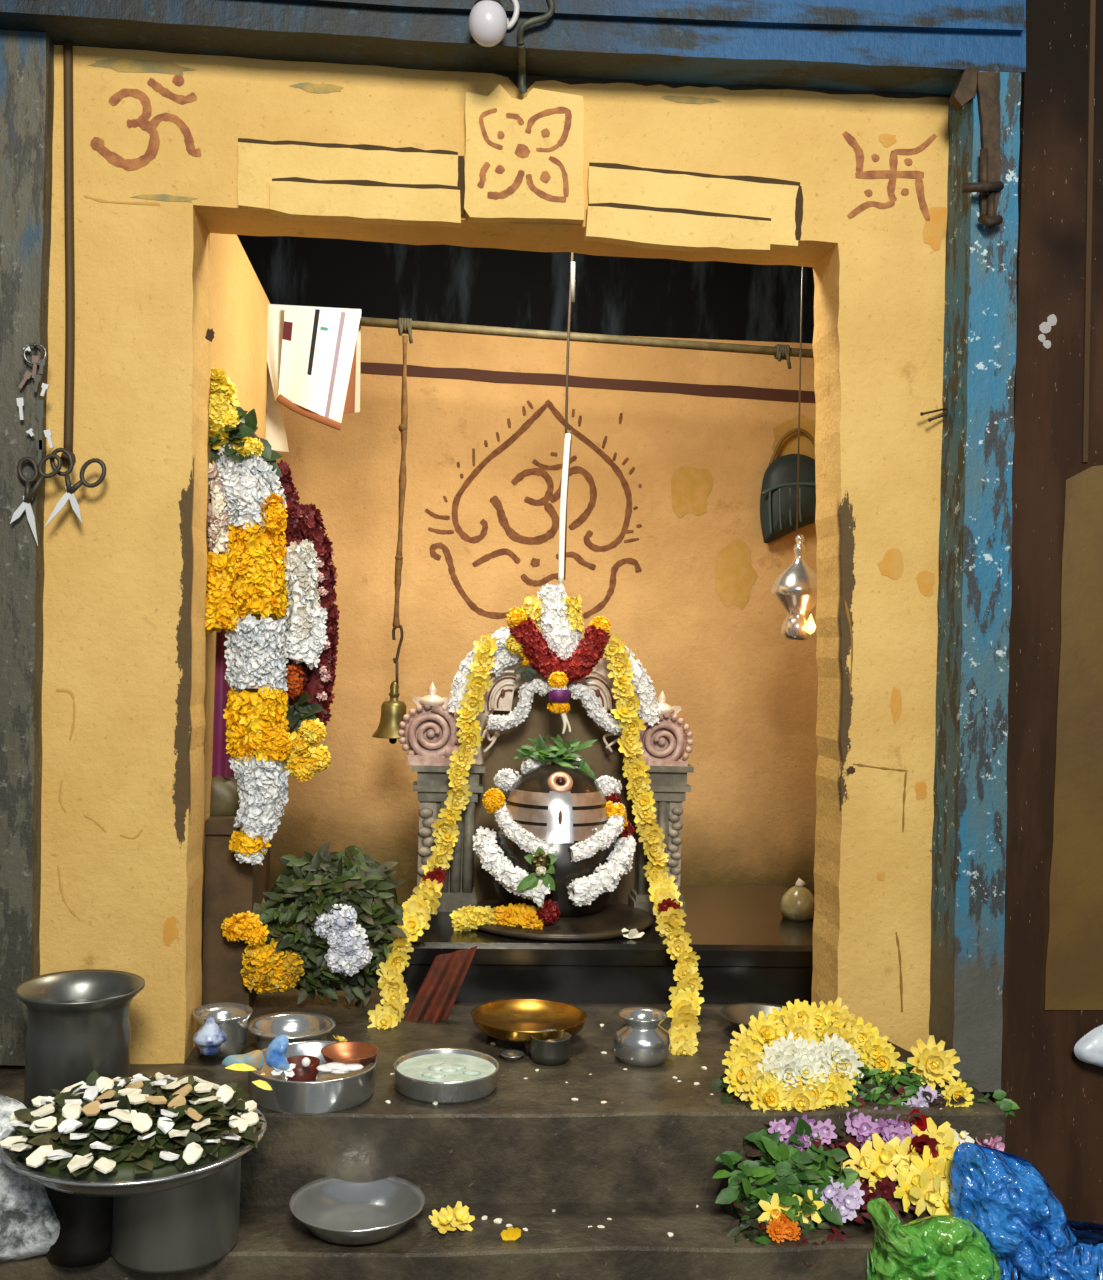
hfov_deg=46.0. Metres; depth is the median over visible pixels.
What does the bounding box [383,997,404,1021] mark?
flower
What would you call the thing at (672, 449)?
wall
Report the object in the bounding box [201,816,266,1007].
stone pedestal
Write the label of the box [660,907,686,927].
flower
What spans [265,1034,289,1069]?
packet
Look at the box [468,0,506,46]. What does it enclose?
light bulb
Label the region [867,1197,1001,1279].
plastic bag
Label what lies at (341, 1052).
copper bowl
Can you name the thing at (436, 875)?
flower
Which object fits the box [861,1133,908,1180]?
flower
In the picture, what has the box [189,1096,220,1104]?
petal
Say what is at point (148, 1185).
tray
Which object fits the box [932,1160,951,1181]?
flower
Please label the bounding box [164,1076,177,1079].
petal
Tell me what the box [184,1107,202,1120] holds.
petal
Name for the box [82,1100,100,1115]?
petal
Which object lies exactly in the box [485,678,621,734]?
loop
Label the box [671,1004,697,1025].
flower
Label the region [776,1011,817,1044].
chrysanthemum
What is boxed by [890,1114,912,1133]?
flower
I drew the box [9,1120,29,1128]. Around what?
petal
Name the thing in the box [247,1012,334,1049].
basin
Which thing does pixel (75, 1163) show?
petal
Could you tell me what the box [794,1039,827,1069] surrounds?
chrysanthemum
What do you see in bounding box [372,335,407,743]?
bell
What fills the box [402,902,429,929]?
flower
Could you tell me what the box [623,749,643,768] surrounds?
flower
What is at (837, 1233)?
flower
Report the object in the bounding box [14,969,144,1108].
pot
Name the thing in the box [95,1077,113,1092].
petal
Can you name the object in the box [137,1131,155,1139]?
petal
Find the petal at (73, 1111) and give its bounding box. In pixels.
[62,1104,81,1119]
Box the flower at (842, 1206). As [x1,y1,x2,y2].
[831,1196,854,1222]
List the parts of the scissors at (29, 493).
blade, handle, blade, handle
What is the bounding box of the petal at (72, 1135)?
[70,1133,89,1138]
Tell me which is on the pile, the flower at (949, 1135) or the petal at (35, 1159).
the flower at (949, 1135)
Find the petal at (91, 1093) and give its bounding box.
[83,1086,98,1101]
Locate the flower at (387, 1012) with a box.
[367,1004,395,1022]
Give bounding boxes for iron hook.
[517,0,554,94]
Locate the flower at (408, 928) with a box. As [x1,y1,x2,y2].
[391,923,413,945]
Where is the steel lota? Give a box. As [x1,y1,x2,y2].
[613,1007,670,1067]
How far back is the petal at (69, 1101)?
1.95 m
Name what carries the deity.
on the stone pedestal
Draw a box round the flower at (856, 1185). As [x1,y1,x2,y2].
[840,1181,864,1205]
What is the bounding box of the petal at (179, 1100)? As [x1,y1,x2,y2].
[168,1095,185,1108]
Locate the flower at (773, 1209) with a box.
[758,1193,791,1222]
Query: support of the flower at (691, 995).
on the garland at (685, 1002)
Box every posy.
[240,938,304,994]
[314,904,372,975]
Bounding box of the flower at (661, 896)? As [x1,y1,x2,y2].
[653,893,673,917]
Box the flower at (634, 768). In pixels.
[622,758,649,778]
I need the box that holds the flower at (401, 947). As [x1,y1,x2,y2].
[387,939,413,957]
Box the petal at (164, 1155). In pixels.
[160,1151,179,1160]
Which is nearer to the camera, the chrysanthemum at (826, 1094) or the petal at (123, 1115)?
the petal at (123, 1115)
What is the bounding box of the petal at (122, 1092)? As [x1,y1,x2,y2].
[118,1088,141,1095]
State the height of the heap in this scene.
0.376 m
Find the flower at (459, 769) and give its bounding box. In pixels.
[447,760,470,778]
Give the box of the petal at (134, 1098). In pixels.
[124,1093,148,1104]
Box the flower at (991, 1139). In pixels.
[975,1134,993,1147]
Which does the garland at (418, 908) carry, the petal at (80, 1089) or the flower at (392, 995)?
the flower at (392, 995)
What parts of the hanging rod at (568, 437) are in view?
white rod, cord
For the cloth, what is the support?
on the step at (526, 1141)
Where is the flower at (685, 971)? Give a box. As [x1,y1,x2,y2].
[673,961,697,981]
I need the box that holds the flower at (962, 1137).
[951,1128,974,1143]
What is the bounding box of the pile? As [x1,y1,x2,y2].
[718,1018,977,1237]
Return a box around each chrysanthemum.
[722,1040,762,1065]
[723,1053,755,1100]
[730,1024,772,1051]
[733,1045,775,1080]
[737,1063,784,1104]
[747,1011,785,1051]
[750,1077,791,1111]
[753,1055,788,1090]
[756,1022,796,1046]
[758,1040,796,1071]
[767,1006,799,1033]
[769,1032,805,1059]
[771,1055,806,1090]
[771,1078,799,1109]
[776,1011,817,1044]
[779,999,822,1035]
[782,1076,825,1111]
[791,1052,824,1090]
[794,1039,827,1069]
[798,1073,832,1109]
[804,1002,837,1035]
[805,1039,837,1064]
[805,1050,836,1080]
[816,997,850,1028]
[816,1020,843,1044]
[820,1033,850,1076]
[822,1073,851,1107]
[823,1061,848,1100]
[825,1044,863,1078]
[830,1022,864,1060]
[833,1009,863,1030]
[833,1057,860,1094]
[848,1017,880,1061]
[854,1030,891,1066]
[859,1040,905,1082]
[907,1035,959,1090]
[941,1078,973,1106]
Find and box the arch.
[455,653,640,764]
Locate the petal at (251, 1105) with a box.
[237,1100,256,1115]
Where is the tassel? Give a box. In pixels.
[547,671,570,733]
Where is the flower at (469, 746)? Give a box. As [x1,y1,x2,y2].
[458,738,477,759]
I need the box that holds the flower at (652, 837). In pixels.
[638,823,664,848]
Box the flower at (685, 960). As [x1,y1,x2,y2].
[675,950,700,968]
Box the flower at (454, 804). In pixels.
[444,795,467,813]
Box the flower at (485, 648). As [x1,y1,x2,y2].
[473,633,497,658]
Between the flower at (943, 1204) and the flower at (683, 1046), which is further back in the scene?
the flower at (683, 1046)
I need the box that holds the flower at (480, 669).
[469,659,491,678]
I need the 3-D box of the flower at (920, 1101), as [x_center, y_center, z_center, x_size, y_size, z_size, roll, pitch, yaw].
[0.664,0.839,2.331,0.044,0.039,0.024,2,0,-6]
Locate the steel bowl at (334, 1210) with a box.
[289,1176,424,1244]
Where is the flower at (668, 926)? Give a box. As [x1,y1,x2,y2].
[655,916,679,936]
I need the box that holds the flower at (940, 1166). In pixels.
[923,1158,949,1184]
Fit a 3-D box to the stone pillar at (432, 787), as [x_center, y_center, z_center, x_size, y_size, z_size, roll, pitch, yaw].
[-0.266,0.496,3.286,0.182,0.363,0.100,2,0,-5]
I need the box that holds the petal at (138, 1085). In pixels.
[125,1081,143,1088]
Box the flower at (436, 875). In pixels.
[428,866,446,883]
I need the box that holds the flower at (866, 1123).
[851,1113,878,1141]
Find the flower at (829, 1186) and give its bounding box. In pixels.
[815,1176,840,1203]
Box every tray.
[0,1099,266,1196]
[247,1041,377,1115]
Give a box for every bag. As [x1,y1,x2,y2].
[0,1094,59,1261]
[760,428,815,542]
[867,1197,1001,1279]
[948,1142,1102,1279]
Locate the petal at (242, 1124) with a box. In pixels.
[229,1115,248,1132]
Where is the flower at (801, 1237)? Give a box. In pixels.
[790,1233,803,1242]
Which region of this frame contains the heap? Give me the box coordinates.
[253,842,407,1006]
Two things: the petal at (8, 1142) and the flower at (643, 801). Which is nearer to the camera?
the petal at (8, 1142)
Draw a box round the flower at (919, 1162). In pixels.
[911,1146,946,1183]
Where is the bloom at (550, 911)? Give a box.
[536,899,559,924]
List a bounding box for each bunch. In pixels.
[16,343,53,464]
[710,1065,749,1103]
[713,1117,860,1229]
[727,1201,816,1258]
[838,1062,926,1106]
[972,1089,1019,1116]
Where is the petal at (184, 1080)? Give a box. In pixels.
[167,1077,187,1084]
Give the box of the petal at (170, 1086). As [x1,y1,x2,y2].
[161,1083,180,1089]
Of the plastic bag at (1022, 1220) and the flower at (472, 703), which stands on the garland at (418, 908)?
the flower at (472, 703)
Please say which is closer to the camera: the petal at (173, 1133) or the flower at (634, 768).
the petal at (173, 1133)
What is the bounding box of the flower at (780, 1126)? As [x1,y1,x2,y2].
[768,1119,790,1140]
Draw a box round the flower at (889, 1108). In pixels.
[880,1106,897,1126]
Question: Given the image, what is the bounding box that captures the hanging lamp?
[771,266,816,639]
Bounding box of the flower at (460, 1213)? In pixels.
[444,1201,474,1230]
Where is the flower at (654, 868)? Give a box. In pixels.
[643,860,668,876]
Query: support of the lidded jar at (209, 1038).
on the step at (526, 1141)
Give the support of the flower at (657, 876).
on the garland at (685, 1002)
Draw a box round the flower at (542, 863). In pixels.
[516,847,557,906]
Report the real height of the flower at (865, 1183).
0.048 m
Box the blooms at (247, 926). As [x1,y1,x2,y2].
[221,911,268,947]
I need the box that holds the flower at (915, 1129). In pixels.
[911,1125,928,1134]
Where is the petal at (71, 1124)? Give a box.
[58,1118,81,1133]
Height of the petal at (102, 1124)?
0.012 m
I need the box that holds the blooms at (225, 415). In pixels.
[208,368,281,476]
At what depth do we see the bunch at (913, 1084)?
2.36 m
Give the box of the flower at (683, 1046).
[671,1038,697,1055]
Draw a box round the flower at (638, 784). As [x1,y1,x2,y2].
[626,769,650,794]
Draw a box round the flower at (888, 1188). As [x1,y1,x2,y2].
[876,1176,897,1204]
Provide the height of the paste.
0.017 m
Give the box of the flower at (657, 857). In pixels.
[647,848,668,865]
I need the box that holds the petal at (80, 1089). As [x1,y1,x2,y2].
[73,1086,90,1093]
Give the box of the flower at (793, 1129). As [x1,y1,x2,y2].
[783,1127,809,1150]
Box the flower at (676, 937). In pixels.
[663,927,691,947]
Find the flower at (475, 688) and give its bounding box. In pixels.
[465,679,484,702]
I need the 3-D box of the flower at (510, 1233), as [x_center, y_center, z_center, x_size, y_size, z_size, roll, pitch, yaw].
[-0.066,0.954,2.088,0.033,0.025,0.005,2,0,-5]
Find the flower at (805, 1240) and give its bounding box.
[796,1239,818,1265]
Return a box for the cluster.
[522,583,583,659]
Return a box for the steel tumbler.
[192,1002,252,1060]
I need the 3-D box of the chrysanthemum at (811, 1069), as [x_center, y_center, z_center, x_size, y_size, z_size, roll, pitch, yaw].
[0.458,0.776,2.332,0.065,0.062,0.039,2,0,-18]
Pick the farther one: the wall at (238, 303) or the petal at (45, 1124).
the wall at (238, 303)
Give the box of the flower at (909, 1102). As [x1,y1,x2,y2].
[901,1098,918,1106]
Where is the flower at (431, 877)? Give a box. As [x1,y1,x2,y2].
[427,873,444,883]
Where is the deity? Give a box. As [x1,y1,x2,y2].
[210,422,304,815]
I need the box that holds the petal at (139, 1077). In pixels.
[133,1074,149,1081]
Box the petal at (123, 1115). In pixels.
[108,1109,136,1122]
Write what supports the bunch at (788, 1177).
on the pile
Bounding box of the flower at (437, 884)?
[419,879,442,897]
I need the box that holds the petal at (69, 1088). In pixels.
[60,1081,88,1096]
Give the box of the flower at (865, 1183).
[859,1172,875,1189]
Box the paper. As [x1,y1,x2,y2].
[266,304,360,451]
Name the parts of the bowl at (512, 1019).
leg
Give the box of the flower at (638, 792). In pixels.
[627,783,647,802]
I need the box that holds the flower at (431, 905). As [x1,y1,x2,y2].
[424,899,436,913]
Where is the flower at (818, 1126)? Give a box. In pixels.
[804,1122,827,1144]
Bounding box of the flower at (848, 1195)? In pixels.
[835,1186,860,1217]
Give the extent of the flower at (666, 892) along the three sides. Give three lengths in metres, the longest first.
0.069 x 0.066 x 0.031 m
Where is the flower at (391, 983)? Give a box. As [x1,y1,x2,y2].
[378,970,406,998]
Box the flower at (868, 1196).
[860,1186,882,1211]
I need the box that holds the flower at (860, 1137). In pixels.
[857,1126,879,1150]
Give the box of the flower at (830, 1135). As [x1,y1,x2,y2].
[812,1118,836,1143]
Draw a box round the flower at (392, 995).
[380,986,408,1005]
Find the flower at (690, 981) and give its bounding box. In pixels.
[681,971,702,990]
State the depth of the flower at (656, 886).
3.11 m
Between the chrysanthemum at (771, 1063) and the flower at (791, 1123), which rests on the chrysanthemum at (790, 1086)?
the chrysanthemum at (771, 1063)
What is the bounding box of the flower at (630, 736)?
[621,725,639,748]
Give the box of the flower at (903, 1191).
[894,1168,920,1212]
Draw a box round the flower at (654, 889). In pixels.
[648,882,673,906]
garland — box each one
[205,463,240,633]
[214,441,292,864]
[277,460,339,781]
[367,633,497,1029]
[447,627,661,725]
[450,903,544,930]
[473,826,635,907]
[482,757,627,861]
[505,607,610,683]
[603,634,703,1055]
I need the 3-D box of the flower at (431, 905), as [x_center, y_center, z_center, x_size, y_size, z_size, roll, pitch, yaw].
[-0.293,0.616,2.997,0.058,0.055,0.026,-18,25,-1]
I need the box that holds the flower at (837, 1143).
[835,1135,859,1154]
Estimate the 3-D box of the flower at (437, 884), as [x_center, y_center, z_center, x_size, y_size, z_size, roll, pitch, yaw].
[-0.291,0.602,3.108,0.066,0.069,0.031,30,-15,32]
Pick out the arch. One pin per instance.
(499, 697)
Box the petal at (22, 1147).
[9,1144,32,1151]
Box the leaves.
[2,1070,265,1179]
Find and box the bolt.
[948,66,1003,227]
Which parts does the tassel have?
stem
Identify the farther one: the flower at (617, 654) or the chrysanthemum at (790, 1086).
the flower at (617, 654)
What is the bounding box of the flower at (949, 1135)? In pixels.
[929,1128,959,1159]
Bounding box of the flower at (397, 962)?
[384,949,410,972]
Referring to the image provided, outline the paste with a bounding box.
[316,1062,362,1073]
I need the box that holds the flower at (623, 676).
[613,667,633,689]
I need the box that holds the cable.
[507,0,519,29]
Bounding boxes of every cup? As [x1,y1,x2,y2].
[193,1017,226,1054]
[284,1055,319,1081]
[529,1029,570,1065]
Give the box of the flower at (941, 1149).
[930,1144,952,1171]
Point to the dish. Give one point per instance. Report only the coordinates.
(740, 1013)
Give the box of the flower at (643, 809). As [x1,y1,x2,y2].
[632,799,656,824]
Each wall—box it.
[39,0,1102,1223]
[201,233,283,963]
[269,326,817,903]
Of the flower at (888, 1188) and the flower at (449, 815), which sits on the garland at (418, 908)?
the flower at (449, 815)
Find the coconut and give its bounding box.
[780,878,814,920]
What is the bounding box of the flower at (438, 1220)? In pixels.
[429,1208,460,1233]
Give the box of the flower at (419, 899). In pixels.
[402,894,429,910]
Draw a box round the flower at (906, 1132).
[893,1127,915,1143]
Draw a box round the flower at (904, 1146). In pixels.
[878,1138,922,1185]
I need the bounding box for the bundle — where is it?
[1074,1025,1102,1066]
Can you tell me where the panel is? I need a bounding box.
[1044,465,1102,1009]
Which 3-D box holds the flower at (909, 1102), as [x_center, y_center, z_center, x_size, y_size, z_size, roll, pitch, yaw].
[0.650,0.844,2.328,0.043,0.038,0.031,2,0,-33]
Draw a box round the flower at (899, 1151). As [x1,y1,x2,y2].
[895,1136,917,1170]
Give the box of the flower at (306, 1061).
[271,1057,310,1076]
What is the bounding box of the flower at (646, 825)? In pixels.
[635,817,656,834]
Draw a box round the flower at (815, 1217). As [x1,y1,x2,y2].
[792,1189,823,1223]
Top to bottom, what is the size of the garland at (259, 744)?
0.890 m
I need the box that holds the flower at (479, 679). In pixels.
[466,670,492,690]
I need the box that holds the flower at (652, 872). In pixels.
[647,867,664,881]
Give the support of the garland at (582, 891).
hanging from the lingam
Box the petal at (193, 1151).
[183,1142,202,1164]
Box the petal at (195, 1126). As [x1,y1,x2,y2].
[191,1118,209,1130]
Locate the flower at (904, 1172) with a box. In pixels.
[896,1158,929,1204]
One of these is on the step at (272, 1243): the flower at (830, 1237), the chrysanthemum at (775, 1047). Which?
the flower at (830, 1237)
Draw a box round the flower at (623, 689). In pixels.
[612,680,634,703]
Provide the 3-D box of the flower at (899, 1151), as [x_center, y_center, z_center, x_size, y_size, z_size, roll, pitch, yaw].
[0.620,0.893,2.242,0.062,0.064,0.030,2,0,-9]
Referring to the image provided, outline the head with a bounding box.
[398,682,461,765]
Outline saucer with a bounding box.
[500,1049,523,1060]
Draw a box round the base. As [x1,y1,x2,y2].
[466,898,652,941]
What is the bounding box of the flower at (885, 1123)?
[876,1117,894,1143]
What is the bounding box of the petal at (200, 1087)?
[194,1083,213,1092]
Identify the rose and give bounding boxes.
[605,792,634,839]
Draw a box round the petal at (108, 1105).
[99,1101,118,1109]
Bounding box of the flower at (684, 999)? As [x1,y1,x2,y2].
[666,992,699,1019]
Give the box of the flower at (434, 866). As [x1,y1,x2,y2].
[422,859,445,874]
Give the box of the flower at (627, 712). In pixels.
[611,702,637,722]
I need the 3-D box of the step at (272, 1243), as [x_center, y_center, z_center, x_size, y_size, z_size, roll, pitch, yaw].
[-0.354,1.052,2.115,2.340,0.196,0.189,2,0,-5]
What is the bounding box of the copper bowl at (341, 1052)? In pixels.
[321,1042,378,1068]
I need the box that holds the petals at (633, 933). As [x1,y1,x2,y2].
[622,928,644,938]
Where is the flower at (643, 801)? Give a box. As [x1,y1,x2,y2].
[631,790,654,814]
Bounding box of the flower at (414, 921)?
[402,910,425,941]
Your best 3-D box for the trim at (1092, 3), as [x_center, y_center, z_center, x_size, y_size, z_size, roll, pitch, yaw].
[1.050,-0.818,2.543,0.023,0.941,0.011,2,0,-5]
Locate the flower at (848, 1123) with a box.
[845,1109,862,1133]
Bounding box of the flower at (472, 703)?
[460,691,485,715]
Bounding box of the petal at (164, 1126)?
[157,1117,174,1133]
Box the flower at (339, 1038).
[333,1035,346,1041]
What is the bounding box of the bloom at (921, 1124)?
[905,1109,927,1133]
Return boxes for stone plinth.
[402,881,813,1004]
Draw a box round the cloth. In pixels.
[404,946,477,1022]
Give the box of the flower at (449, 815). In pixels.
[438,805,461,825]
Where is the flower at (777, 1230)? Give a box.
[766,1217,788,1242]
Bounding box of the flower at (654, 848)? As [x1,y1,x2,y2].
[644,834,665,858]
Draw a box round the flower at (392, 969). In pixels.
[376,958,402,985]
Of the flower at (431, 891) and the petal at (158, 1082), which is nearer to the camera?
the petal at (158, 1082)
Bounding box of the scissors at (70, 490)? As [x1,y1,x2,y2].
[44,448,105,527]
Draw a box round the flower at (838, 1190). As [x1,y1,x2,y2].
[825,1188,845,1204]
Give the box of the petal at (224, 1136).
[220,1131,240,1139]
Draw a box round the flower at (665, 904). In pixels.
[661,898,679,910]
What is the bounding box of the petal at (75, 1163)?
[67,1153,92,1172]
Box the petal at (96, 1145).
[90,1141,112,1149]
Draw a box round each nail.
[920,408,945,415]
[928,414,945,421]
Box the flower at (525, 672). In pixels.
[505,634,538,681]
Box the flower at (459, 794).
[446,784,471,803]
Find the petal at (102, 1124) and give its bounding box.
[94,1119,117,1129]
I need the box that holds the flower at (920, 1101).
[910,1096,929,1107]
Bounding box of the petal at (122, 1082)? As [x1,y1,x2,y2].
[117,1079,138,1086]
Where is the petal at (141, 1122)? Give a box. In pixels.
[131,1112,151,1132]
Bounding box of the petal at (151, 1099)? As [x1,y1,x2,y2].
[145,1096,166,1103]
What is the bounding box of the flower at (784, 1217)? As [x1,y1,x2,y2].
[771,1212,791,1225]
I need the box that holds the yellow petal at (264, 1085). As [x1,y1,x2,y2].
[225,1063,271,1089]
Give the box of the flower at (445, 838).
[436,831,457,846]
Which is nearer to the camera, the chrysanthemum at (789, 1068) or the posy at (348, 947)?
the chrysanthemum at (789, 1068)
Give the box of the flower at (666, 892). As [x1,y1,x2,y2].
[655,889,682,906]
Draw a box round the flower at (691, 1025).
[668,1019,700,1040]
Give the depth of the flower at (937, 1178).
2.19 m
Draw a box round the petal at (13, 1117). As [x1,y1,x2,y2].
[10,1113,25,1122]
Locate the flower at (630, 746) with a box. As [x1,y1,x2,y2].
[617,735,643,758]
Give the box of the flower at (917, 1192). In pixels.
[910,1171,943,1215]
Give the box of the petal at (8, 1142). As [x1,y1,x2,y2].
[0,1136,27,1147]
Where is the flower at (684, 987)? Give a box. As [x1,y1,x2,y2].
[669,982,694,999]
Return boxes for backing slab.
[473,683,635,904]
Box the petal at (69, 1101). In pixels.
[64,1099,81,1105]
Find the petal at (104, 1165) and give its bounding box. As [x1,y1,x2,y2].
[93,1157,115,1173]
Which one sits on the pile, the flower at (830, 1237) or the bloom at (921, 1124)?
the bloom at (921, 1124)
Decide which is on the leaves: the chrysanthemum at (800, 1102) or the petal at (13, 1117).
the petal at (13, 1117)
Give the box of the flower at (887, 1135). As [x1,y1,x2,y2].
[885,1129,904,1144]
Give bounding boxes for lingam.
[491,764,614,916]
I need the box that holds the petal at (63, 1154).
[47,1150,72,1159]
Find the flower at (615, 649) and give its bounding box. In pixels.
[603,634,625,659]
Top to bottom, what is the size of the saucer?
0.011 m
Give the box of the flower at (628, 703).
[616,692,640,713]
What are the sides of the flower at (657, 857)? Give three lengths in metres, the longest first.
0.058 x 0.056 x 0.026 m
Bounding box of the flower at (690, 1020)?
[671,1013,700,1035]
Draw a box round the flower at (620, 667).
[607,656,633,681]
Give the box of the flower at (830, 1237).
[821,1234,842,1260]
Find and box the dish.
[720,1003,787,1033]
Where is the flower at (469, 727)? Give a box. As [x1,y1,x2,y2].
[456,713,480,738]
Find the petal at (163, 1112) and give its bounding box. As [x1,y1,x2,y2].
[160,1109,178,1116]
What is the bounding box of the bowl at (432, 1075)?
[393,1048,499,1103]
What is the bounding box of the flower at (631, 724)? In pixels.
[619,714,645,735]
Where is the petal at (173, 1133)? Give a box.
[168,1129,188,1137]
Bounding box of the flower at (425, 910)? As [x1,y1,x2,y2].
[418,905,430,919]
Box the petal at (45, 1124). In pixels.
[29,1116,56,1132]
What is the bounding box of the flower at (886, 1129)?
[883,1124,902,1142]
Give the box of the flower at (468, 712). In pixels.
[456,704,476,723]
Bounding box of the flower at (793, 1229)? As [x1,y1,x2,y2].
[784,1219,800,1240]
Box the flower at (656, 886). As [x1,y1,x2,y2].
[648,880,674,896]
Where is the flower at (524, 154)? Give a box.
[477,107,571,201]
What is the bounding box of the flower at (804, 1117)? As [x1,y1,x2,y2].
[792,1115,815,1127]
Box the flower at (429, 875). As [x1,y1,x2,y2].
[422,871,438,880]
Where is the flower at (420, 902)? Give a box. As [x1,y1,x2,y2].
[402,897,429,921]
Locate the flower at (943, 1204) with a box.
[929,1181,951,1214]
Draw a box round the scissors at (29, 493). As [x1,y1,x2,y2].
[10,454,61,544]
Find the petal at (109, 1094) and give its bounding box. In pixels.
[96,1090,115,1100]
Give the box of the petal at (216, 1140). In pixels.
[202,1139,219,1143]
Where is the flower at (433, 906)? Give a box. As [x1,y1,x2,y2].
[417,892,437,914]
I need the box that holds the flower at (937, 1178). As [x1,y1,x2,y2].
[926,1174,950,1215]
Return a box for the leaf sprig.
[513,734,597,784]
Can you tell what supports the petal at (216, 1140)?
on the leaves
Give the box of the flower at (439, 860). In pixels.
[428,849,452,869]
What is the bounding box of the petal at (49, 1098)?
[41,1096,54,1104]
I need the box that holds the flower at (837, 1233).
[827,1230,848,1240]
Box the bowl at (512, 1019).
[471,998,586,1055]
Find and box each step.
[0,904,1005,1205]
[0,1201,1013,1279]
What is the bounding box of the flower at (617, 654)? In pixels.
[606,644,630,666]
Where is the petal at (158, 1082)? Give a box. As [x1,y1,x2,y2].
[150,1079,166,1085]
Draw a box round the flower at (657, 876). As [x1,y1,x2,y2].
[653,872,677,888]
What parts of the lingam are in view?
plate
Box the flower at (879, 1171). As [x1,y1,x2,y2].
[859,1150,886,1192]
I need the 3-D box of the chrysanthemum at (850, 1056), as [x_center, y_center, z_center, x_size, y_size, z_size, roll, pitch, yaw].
[0.531,0.771,2.358,0.072,0.076,0.033,2,0,-2]
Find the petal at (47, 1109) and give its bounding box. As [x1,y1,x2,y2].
[30,1103,54,1116]
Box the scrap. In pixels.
[222,1050,263,1069]
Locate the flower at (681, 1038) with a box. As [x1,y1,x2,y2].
[670,1028,694,1049]
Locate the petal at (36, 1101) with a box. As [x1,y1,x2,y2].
[31,1096,54,1106]
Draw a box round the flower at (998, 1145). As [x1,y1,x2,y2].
[991,1135,1004,1150]
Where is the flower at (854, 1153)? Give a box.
[841,1140,882,1185]
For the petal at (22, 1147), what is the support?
on the leaves
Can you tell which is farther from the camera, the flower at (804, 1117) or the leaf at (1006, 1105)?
the leaf at (1006, 1105)
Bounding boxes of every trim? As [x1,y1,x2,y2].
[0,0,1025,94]
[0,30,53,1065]
[256,0,1023,34]
[493,72,949,97]
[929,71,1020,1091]
[1081,0,1095,461]
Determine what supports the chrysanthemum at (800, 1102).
on the step at (526, 1141)
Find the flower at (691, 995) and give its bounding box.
[674,988,703,1009]
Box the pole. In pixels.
[359,317,813,368]
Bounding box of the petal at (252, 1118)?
[241,1111,258,1125]
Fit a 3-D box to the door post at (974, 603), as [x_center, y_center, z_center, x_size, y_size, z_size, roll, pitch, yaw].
[0.822,-0.161,2.525,0.114,2.036,0.120,2,0,-5]
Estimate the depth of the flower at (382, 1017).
2.72 m
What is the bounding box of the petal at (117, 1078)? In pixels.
[112,1077,131,1081]
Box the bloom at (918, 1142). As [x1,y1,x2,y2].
[908,1134,937,1157]
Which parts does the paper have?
panel, panel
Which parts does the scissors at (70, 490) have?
blade, handle, blade, handle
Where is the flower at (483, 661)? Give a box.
[473,648,495,670]
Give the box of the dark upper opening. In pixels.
[237,235,814,342]
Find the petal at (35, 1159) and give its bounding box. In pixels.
[26,1145,52,1167]
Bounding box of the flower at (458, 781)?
[449,771,467,792]
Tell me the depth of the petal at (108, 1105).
1.92 m
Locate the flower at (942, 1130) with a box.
[917,1117,958,1148]
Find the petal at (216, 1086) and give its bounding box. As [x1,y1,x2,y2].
[196,1077,219,1089]
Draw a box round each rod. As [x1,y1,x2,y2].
[61,42,75,464]
[558,252,574,583]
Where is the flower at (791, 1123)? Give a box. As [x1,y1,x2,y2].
[783,1122,793,1141]
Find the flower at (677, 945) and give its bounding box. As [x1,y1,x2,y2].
[666,935,691,959]
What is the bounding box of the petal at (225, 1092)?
[216,1084,233,1103]
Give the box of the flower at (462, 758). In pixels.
[450,747,475,770]
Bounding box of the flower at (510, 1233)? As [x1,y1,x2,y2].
[501,1227,520,1239]
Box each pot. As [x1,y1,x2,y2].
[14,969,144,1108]
[45,1186,112,1267]
[111,1157,240,1273]
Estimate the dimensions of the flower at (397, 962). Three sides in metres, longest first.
0.060 x 0.060 x 0.028 m
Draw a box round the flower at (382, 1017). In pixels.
[367,1007,397,1029]
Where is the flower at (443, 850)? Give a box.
[431,837,453,859]
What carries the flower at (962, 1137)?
on the pile
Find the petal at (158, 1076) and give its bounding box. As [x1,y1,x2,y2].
[155,1072,166,1079]
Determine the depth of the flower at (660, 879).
3.17 m
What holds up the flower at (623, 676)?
on the garland at (685, 1002)
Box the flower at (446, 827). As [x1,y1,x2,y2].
[431,817,459,837]
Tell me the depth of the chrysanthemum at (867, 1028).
2.42 m
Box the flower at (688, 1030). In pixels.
[669,1024,698,1045]
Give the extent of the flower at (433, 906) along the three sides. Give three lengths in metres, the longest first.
0.065 x 0.062 x 0.029 m
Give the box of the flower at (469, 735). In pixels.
[456,725,482,747]
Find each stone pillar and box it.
[412,763,484,911]
[628,764,693,913]
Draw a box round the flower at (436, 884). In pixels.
[414,880,441,891]
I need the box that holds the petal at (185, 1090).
[172,1084,191,1096]
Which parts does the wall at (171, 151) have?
lintel moulding, lintel moulding, lintel moulding, lintel moulding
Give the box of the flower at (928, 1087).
[916,1085,937,1103]
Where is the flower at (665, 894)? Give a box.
[663,892,674,897]
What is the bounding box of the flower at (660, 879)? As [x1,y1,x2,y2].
[653,875,676,891]
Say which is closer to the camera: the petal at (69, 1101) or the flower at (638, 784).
the petal at (69, 1101)

